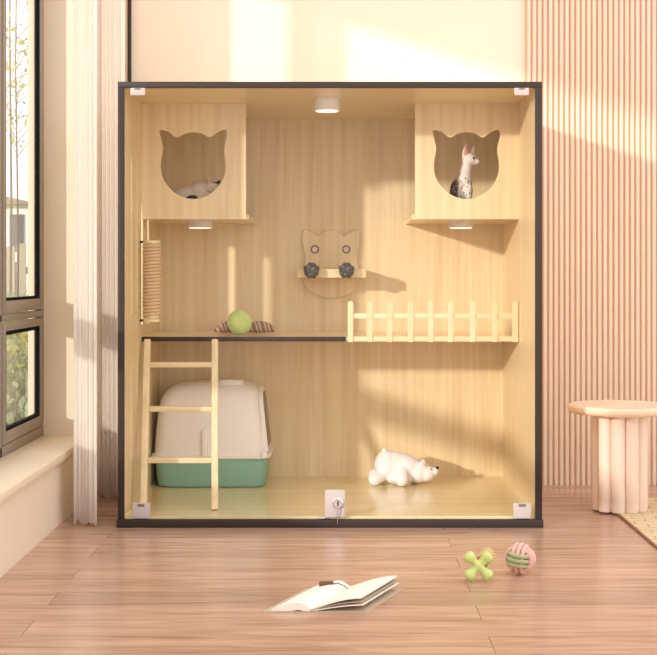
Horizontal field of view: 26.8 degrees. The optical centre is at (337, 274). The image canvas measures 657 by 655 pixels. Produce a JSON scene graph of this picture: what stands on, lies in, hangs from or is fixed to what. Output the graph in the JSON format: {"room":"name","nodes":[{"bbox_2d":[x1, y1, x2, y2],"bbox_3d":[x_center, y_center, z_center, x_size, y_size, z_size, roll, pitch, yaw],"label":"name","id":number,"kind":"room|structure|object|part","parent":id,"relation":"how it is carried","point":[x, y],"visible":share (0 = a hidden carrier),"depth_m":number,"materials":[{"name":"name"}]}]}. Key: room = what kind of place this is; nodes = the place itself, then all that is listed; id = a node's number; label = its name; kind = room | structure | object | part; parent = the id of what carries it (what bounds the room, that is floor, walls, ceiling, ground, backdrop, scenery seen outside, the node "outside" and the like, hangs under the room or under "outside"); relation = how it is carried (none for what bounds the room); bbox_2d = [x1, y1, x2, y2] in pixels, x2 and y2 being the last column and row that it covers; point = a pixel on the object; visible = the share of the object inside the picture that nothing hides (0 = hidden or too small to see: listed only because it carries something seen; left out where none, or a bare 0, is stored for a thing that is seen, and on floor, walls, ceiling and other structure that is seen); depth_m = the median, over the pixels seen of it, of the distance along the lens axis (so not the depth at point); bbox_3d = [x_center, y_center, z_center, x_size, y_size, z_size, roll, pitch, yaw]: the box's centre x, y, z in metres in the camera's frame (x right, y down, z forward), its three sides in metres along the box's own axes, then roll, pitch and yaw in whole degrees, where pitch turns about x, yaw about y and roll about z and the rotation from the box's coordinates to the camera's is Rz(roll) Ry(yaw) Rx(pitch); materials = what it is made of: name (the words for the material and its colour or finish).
{"room":"living room","nodes":[
{"label":"living room","id":0,"kind":"room"},
{"bbox_2d":[0,0,73,576],"bbox_3d":[-0.659,-0.540,1.540,0.125,2.850,4.020,0,0,0],"label":"wall","id":1,"kind":"structure","parent":0,"point":[32,513],"depth_m":3.26,"materials":[{"name":"paint"}]},
{"bbox_2d":[0,0,43,457],"bbox_3d":[-0.700,-0.275,2.370,0.015,1.305,1.780,0,0,0],"label":"window","id":2,"kind":"structure","parent":1,"relation":"in","point":[13,436],"depth_m":3.13,"materials":[{"name":"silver metal"}]},
{"bbox_3d":[-0.699,0.227,2.174,0.014,0.253,1.324,0,0,0],"label":"sash","id":3,"kind":"part","parent":2,"relation":"part of","materials":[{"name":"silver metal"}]},
{"bbox_3d":[-0.699,-0.410,2.174,0.014,0.980,1.324,0,0,0],"label":"sash","id":4,"kind":"part","parent":2,"relation":"part of","materials":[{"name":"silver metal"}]},
{"bbox_3d":[-0.699,0.227,3.043,0.014,0.253,0.374,0,0,0],"label":"sash","id":5,"kind":"part","parent":2,"relation":"part of","materials":[{"name":"silver metal"}]},
{"bbox_3d":[-0.699,-0.410,3.043,0.014,0.980,0.374,0,0,0],"label":"sash","id":6,"kind":"part","parent":2,"relation":"part of","materials":[{"name":"silver metal"}]},
{"bbox_2d":[0,435,73,502],"bbox_3d":[-0.641,0.387,2.370,0.117,0.018,1.780,0,0,0],"label":"window sill","id":7,"kind":"structure","parent":1,"relation":"attached to","point":[27,463],"depth_m":2.82,"materials":[{"name":"stone"}]},
{"bbox_2d":[74,0,96,525],"bbox_3d":[-0.538,-0.691,2.947,0.068,2.448,0.018,0,0,28],"label":"sheer curtain","id":8,"kind":"object","parent":1,"relation":"hanging from","point":[85,11],"visible":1,"depth_m":2.94,"materials":[{"name":"fabric"}]},
{"bbox_2d":[97,0,124,498],"bbox_3d":[-0.542,-0.691,3.289,0.084,2.448,0.026,0,0,22],"label":"curtain","id":9,"kind":"object","parent":1,"relation":"hanging from","point":[110,13],"visible":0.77,"depth_m":3.29,"materials":[{"name":"fabric"}]},
{"bbox_2d":[0,484,656,654],"bbox_3d":[1.000,0.560,1.532,3.200,0.050,4.005,0,0,0],"label":"floor","id":10,"kind":"structure","parent":0,"point":[104,588],"depth_m":2.35,"materials":[{"name":"brown wood"}]},
{"bbox_2d":[116,82,542,527],"bbox_3d":[-0.017,0.062,3.221,0.904,0.945,0.618,0,0,0],"label":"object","id":11,"kind":"object","parent":10,"relation":"on","point":[434,356],"visible":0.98,"depth_m":3.51,"materials":[{"name":"brown wood"}]},
{"bbox_3d":[-0.460,0.069,3.222,0.013,0.932,0.576,0,0,0],"label":"panel","id":12,"kind":"part","parent":11,"relation":"part of","materials":[{"name":"brown wood"}]},
{"bbox_2d":[140,240,160,321],"bbox_3d":[-0.429,0.014,3.162,0.048,0.186,0.043,0,0,0],"label":"post","id":13,"kind":"object","parent":11,"relation":"attached to","point":[151,251],"visible":1,"depth_m":3.15,"materials":[{"name":"beige fabric"}]},
{"bbox_2d":[140,339,217,509],"bbox_3d":[-0.353,0.331,3.091,0.184,0.368,0.188,0,0,0],"label":"ladder","id":14,"kind":"object","parent":11,"relation":"on","point":[146,409],"visible":0.9,"depth_m":3.09,"materials":[{"name":"brown wood"}]},
{"bbox_3d":[-0.431,0.331,3.091,0.015,0.368,0.189,0,0,-5],"label":"rail","id":15,"kind":"part","parent":14,"relation":"part of","materials":[{"name":"brown wood"}]},
{"bbox_3d":[-0.276,0.331,3.091,0.015,0.368,0.189,0,0,-5],"label":"rail","id":16,"kind":"part","parent":14,"relation":"part of","materials":[{"name":"brown wood"}]},
{"bbox_2d":[173,176,219,198],"bbox_3d":[-0.340,-0.186,3.271,0.135,0.091,0.098,0,0,0],"label":"cat","id":17,"kind":"object","parent":11,"relation":"on","point":[199,189],"visible":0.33,"depth_m":3.25},
{"bbox_2d":[187,222,212,228],"bbox_3d":[-0.336,-0.121,3.360,0.062,0.016,0.062,0,0,0],"label":"puck light","id":18,"kind":"object","parent":11,"relation":"attached to","point":[192,225],"visible":1,"depth_m":3.33,"materials":[{"name":"white plastic"}]},
{"bbox_2d":[190,227,210,228],"bbox_3d":[-0.336,-0.114,3.360,0.055,0.003,0.055,0,0,0],"label":"diffuser","id":19,"kind":"object","parent":18,"relation":"attached to","point":[190,227],"depth_m":3.35,"materials":[{"name":"white plastic"}]},
{"bbox_2d":[152,378,272,486],"bbox_3d":[-0.307,0.384,3.405,0.289,0.257,0.194,0,0,0],"label":"box","id":20,"kind":"object","parent":11,"relation":"on","point":[245,450],"visible":0.91,"depth_m":3.32,"materials":[{"name":"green plastic"}]},
{"bbox_2d":[155,380,263,454],"bbox_3d":[-0.310,0.347,3.407,0.272,0.170,0.180,0,0,0],"label":"hood","id":21,"kind":"object","parent":20,"relation":"attached to","point":[240,402],"depth_m":3.32,"materials":[{"name":"white plastic"}]},
{"bbox_2d":[156,458,269,486],"bbox_3d":[-0.307,0.476,3.407,0.277,0.072,0.180,0,0,0],"label":"tray","id":22,"kind":"object","parent":20,"relation":"on","point":[232,472],"depth_m":3.32,"materials":[{"name":"green plastic"}]},
{"bbox_3d":[-0.259,0.266,3.387,0.068,0.022,0.068,0,0,0],"label":"handle","id":23,"kind":"part","parent":20,"relation":"part of","materials":[{"name":"white plastic"}]},
{"bbox_3d":[-0.182,0.350,3.407,0.026,0.154,0.140,0,0,0],"label":"entry frame","id":24,"kind":"part","parent":20,"relation":"part of","materials":[{"name":"white plastic"}]},
{"bbox_2d":[227,310,251,334],"bbox_3d":[-0.235,0.113,3.300,0.061,0.061,0.060,0,0,0],"label":"tennis ball","id":25,"kind":"object","parent":11,"relation":"on","point":[239,322],"visible":1,"depth_m":3.28,"materials":[{"name":"green fabric"}]},
{"bbox_2d":[214,321,275,332],"bbox_3d":[-0.229,0.128,3.392,0.151,0.029,0.031,0,0,0],"label":"toy","id":26,"kind":"object","parent":11,"relation":"on","point":[258,326],"visible":0.56,"depth_m":3.38,"materials":[{"name":"brown"}]},
{"bbox_2d":[314,98,339,112],"bbox_3d":[-0.025,-0.383,3.120,0.059,0.028,0.059,0,0,0],"label":"puck light","id":27,"kind":"object","parent":11,"relation":"attached to","point":[321,105],"visible":1,"depth_m":3.10,"materials":[{"name":"white plastic"}]},
{"bbox_2d":[316,110,337,112],"bbox_3d":[-0.025,-0.370,3.120,0.052,0.003,0.052,0,0,0],"label":"diffuser","id":28,"kind":"object","parent":27,"relation":"attached to","point":[320,111],"depth_m":3.11,"materials":[{"name":"white plastic"}]},
{"bbox_2d":[143,331,511,339],"bbox_3d":[-0.018,0.147,3.351,0.872,0.008,0.318,0,0,0],"label":"shelf","id":29,"kind":"object","parent":11,"relation":"attached to","point":[152,335],"depth_m":3.21,"materials":[{"name":"brown wood"}]},
{"bbox_3d":[-0.017,-0.403,3.222,0.900,0.012,0.576,0,0,0],"label":"panel","id":30,"kind":"part","parent":11,"relation":"part of","materials":[{"name":"brown wood"}]},
{"bbox_3d":[-0.018,0.524,3.222,0.872,0.022,0.576,0,0,0],"label":"panel","id":31,"kind":"part","parent":11,"relation":"part of","materials":[{"name":"brown wood"}]},
{"bbox_3d":[-0.017,0.063,3.520,0.900,0.944,0.020,0,0,0],"label":"panel","id":32,"kind":"part","parent":11,"relation":"part of","materials":[{"name":"brown wood"}]},
{"bbox_2d":[298,230,365,297],"bbox_3d":[-0.015,-0.028,3.432,0.168,0.173,0.156,0,0,0],"label":"shelf","id":33,"kind":"object","parent":11,"relation":"attached to","point":[330,270],"visible":1,"depth_m":3.50,"materials":[{"name":"brown wood"}]},
{"bbox_2d":[368,448,438,486],"bbox_3d":[0.160,0.468,3.380,0.176,0.089,0.114,0,0,0],"label":"plush bear","id":34,"kind":"object","parent":11,"relation":"on","point":[394,467],"visible":1,"depth_m":3.35},
{"bbox_3d":[0.224,0.095,3.190,0.388,0.012,0.003,0,0,0],"label":"rail","id":35,"kind":"part","parent":11,"relation":"part of","materials":[{"name":"brown wood"}]},
{"bbox_3d":[0.224,0.148,3.190,0.388,0.012,0.003,0,0,0],"label":"rail","id":36,"kind":"part","parent":11,"relation":"part of","materials":[{"name":"brown wood"}]},
{"bbox_2d":[448,222,473,228],"bbox_3d":[0.299,-0.121,3.360,0.062,0.016,0.062,0,0,0],"label":"puck light","id":37,"kind":"object","parent":11,"relation":"attached to","point":[452,225],"visible":1,"depth_m":3.33,"materials":[{"name":"white plastic"}]},
{"bbox_2d":[450,227,470,228],"bbox_3d":[0.299,-0.114,3.360,0.055,0.003,0.055,0,0,0],"label":"diffuser","id":38,"kind":"object","parent":37,"relation":"attached to","point":[450,227],"depth_m":3.35,"materials":[{"name":"white plastic"}]},
{"bbox_2d":[449,143,479,198],"bbox_3d":[0.290,-0.227,3.293,0.083,0.173,0.100,0,0,-28],"label":"cat","id":39,"kind":"object","parent":11,"relation":"in","point":[461,187],"visible":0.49,"depth_m":3.27},
{"bbox_3d":[0.425,0.069,3.222,0.013,0.932,0.576,0,0,0],"label":"panel","id":40,"kind":"part","parent":11,"relation":"part of","materials":[{"name":"brown wood"}]},
{"bbox_2d":[263,576,402,611],"bbox_3d":[-0.004,0.523,2.266,0.229,0.024,0.157,0,0,0],"label":"open book","id":41,"kind":"object","parent":10,"relation":"on","point":[328,596],"visible":1,"depth_m":2.24,"materials":[{"name":"white paper"}]},
{"bbox_2d":[464,547,495,580],"bbox_3d":[0.248,0.504,2.410,0.058,0.054,0.045,0,0,0],"label":"toy","id":42,"kind":"object","parent":10,"relation":"on","point":[487,556],"visible":1,"depth_m":2.39,"materials":[{"name":"green rubber"}]},
{"bbox_3d":[0.259,0.494,2.415,0.027,0.035,0.036,0,0,44],"label":"knit arm","id":43,"kind":"part","parent":42,"relation":"part of","materials":[{"name":"green fabric"}]},
{"bbox_2d":[504,542,535,574],"bbox_3d":[0.325,0.506,2.465,0.053,0.057,0.053,0,0,-18],"label":"ball","id":44,"kind":"object","parent":10,"relation":"on","point":[520,558],"visible":1,"depth_m":2.45,"materials":[{"name":"pink fabric"}]},
{"bbox_2d":[617,498,656,547],"bbox_3d":[1.311,0.532,2.360,1.378,0.005,1.860,0,0,0],"label":"rug","id":45,"kind":"object","parent":10,"relation":"on","point":[644,523],"visible":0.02,"depth_m":2.97,"materials":[{"name":"wicker"}]},
{"bbox_2d":[567,400,656,513],"bbox_3d":[0.638,0.412,3.128,0.234,0.238,0.234,0,0,0],"label":"side table","id":46,"kind":"object","parent":45,"relation":"on","point":[619,428],"visible":1,"depth_m":3.08,"materials":[{"name":"brown wood"}]},
{"bbox_2d":[125,0,656,484],"bbox_3d":[0.839,-0.540,3.555,3.122,2.850,0.070,0,0,0],"label":"wall","id":47,"kind":"structure","parent":0,"point":[594,61],"depth_m":3.53,"materials":[{"name":"beige paint"}]},
{"bbox_2d":[128,0,130,81],"bbox_3d":[-0.533,-0.715,3.529,0.008,2.500,0.013,0,0,0],"label":"trim","id":48,"kind":"structure","parent":47,"relation":"attached to","point":[129,1],"depth_m":3.52,"materials":[{"name":"brown"}]},
{"label":"outside","id":49,"kind":"structure","parent":0,"visible":0},
{"bbox_3d":[-15.361,0.910,22.430,29.278,0.050,51.000,0,0,0],"label":"lawn","id":50,"kind":"structure","parent":49,"visible":0},
{"bbox_2d":[9,0,12,295],"bbox_3d":[-3.267,-1.893,13.371,2.049,5.555,1.982,0,0,27],"label":"pole","id":51,"kind":"object","parent":50,"relation":"on","point":[10,106],"visible":0.61,"depth_m":13.43,"materials":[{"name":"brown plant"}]},
{"bbox_2d":[2,320,27,419],"bbox_3d":[-1.747,0.533,6.636,1.025,0.720,1.017,0,0,0],"label":"shrub","id":52,"kind":"object","parent":50,"relation":"on","point":[22,336],"visible":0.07,"depth_m":6.51,"materials":[{"name":"green plant"}]},
{"bbox_2d":[4,311,27,405],"bbox_3d":[-2.300,0.493,8.531,1.413,0.805,1.407,0,0,0],"label":"shrub","id":53,"kind":"object","parent":50,"relation":"on","point":[21,311],"visible":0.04,"depth_m":8.36,"materials":[{"name":"green plant"}]},
{"bbox_2d":[6,335,27,425],"bbox_3d":[-1.353,0.560,5.329,0.908,0.667,0.918,0,0,0],"label":"shrub","id":54,"kind":"object","parent":50,"relation":"on","point":[17,399],"visible":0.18,"depth_m":5.27,"materials":[{"name":"green plant"}]},
{"bbox_2d":[6,0,27,336],"bbox_3d":[-1.722,-0.815,7.477,1.041,3.400,1.091,0,0,20],"label":"tree","id":55,"kind":"object","parent":50,"relation":"on","point":[20,42],"visible":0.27,"depth_m":7.45,"materials":[{"name":"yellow plant"}]},
{"bbox_2d":[6,197,27,296],"bbox_3d":[-8.350,-0.515,30.330,4.900,2.800,5.800,0,0,0],"label":"house","id":56,"kind":"structure","parent":50,"relation":"on","point":[23,205],"depth_m":27.73,"materials":[{"name":"white"}]},
{"bbox_2d":[6,243,27,296],"bbox_3d":[-4.800,0.215,19.965,6.400,1.340,0.070,0,0,0],"label":"fence","id":57,"kind":"object","parent":50,"relation":"on","point":[23,270],"visible":0.05,"depth_m":19.93,"materials":[{"name":"beige wood"}]},
{"bbox_2d":[6,288,27,342],"bbox_3d":[-3.187,0.448,11.526,1.614,0.896,1.594,0,0,0],"label":"shrub","id":58,"kind":"object","parent":50,"relation":"on","point":[25,290],"visible":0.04,"depth_m":11.68,"materials":[{"name":"green plant"}]}
]}

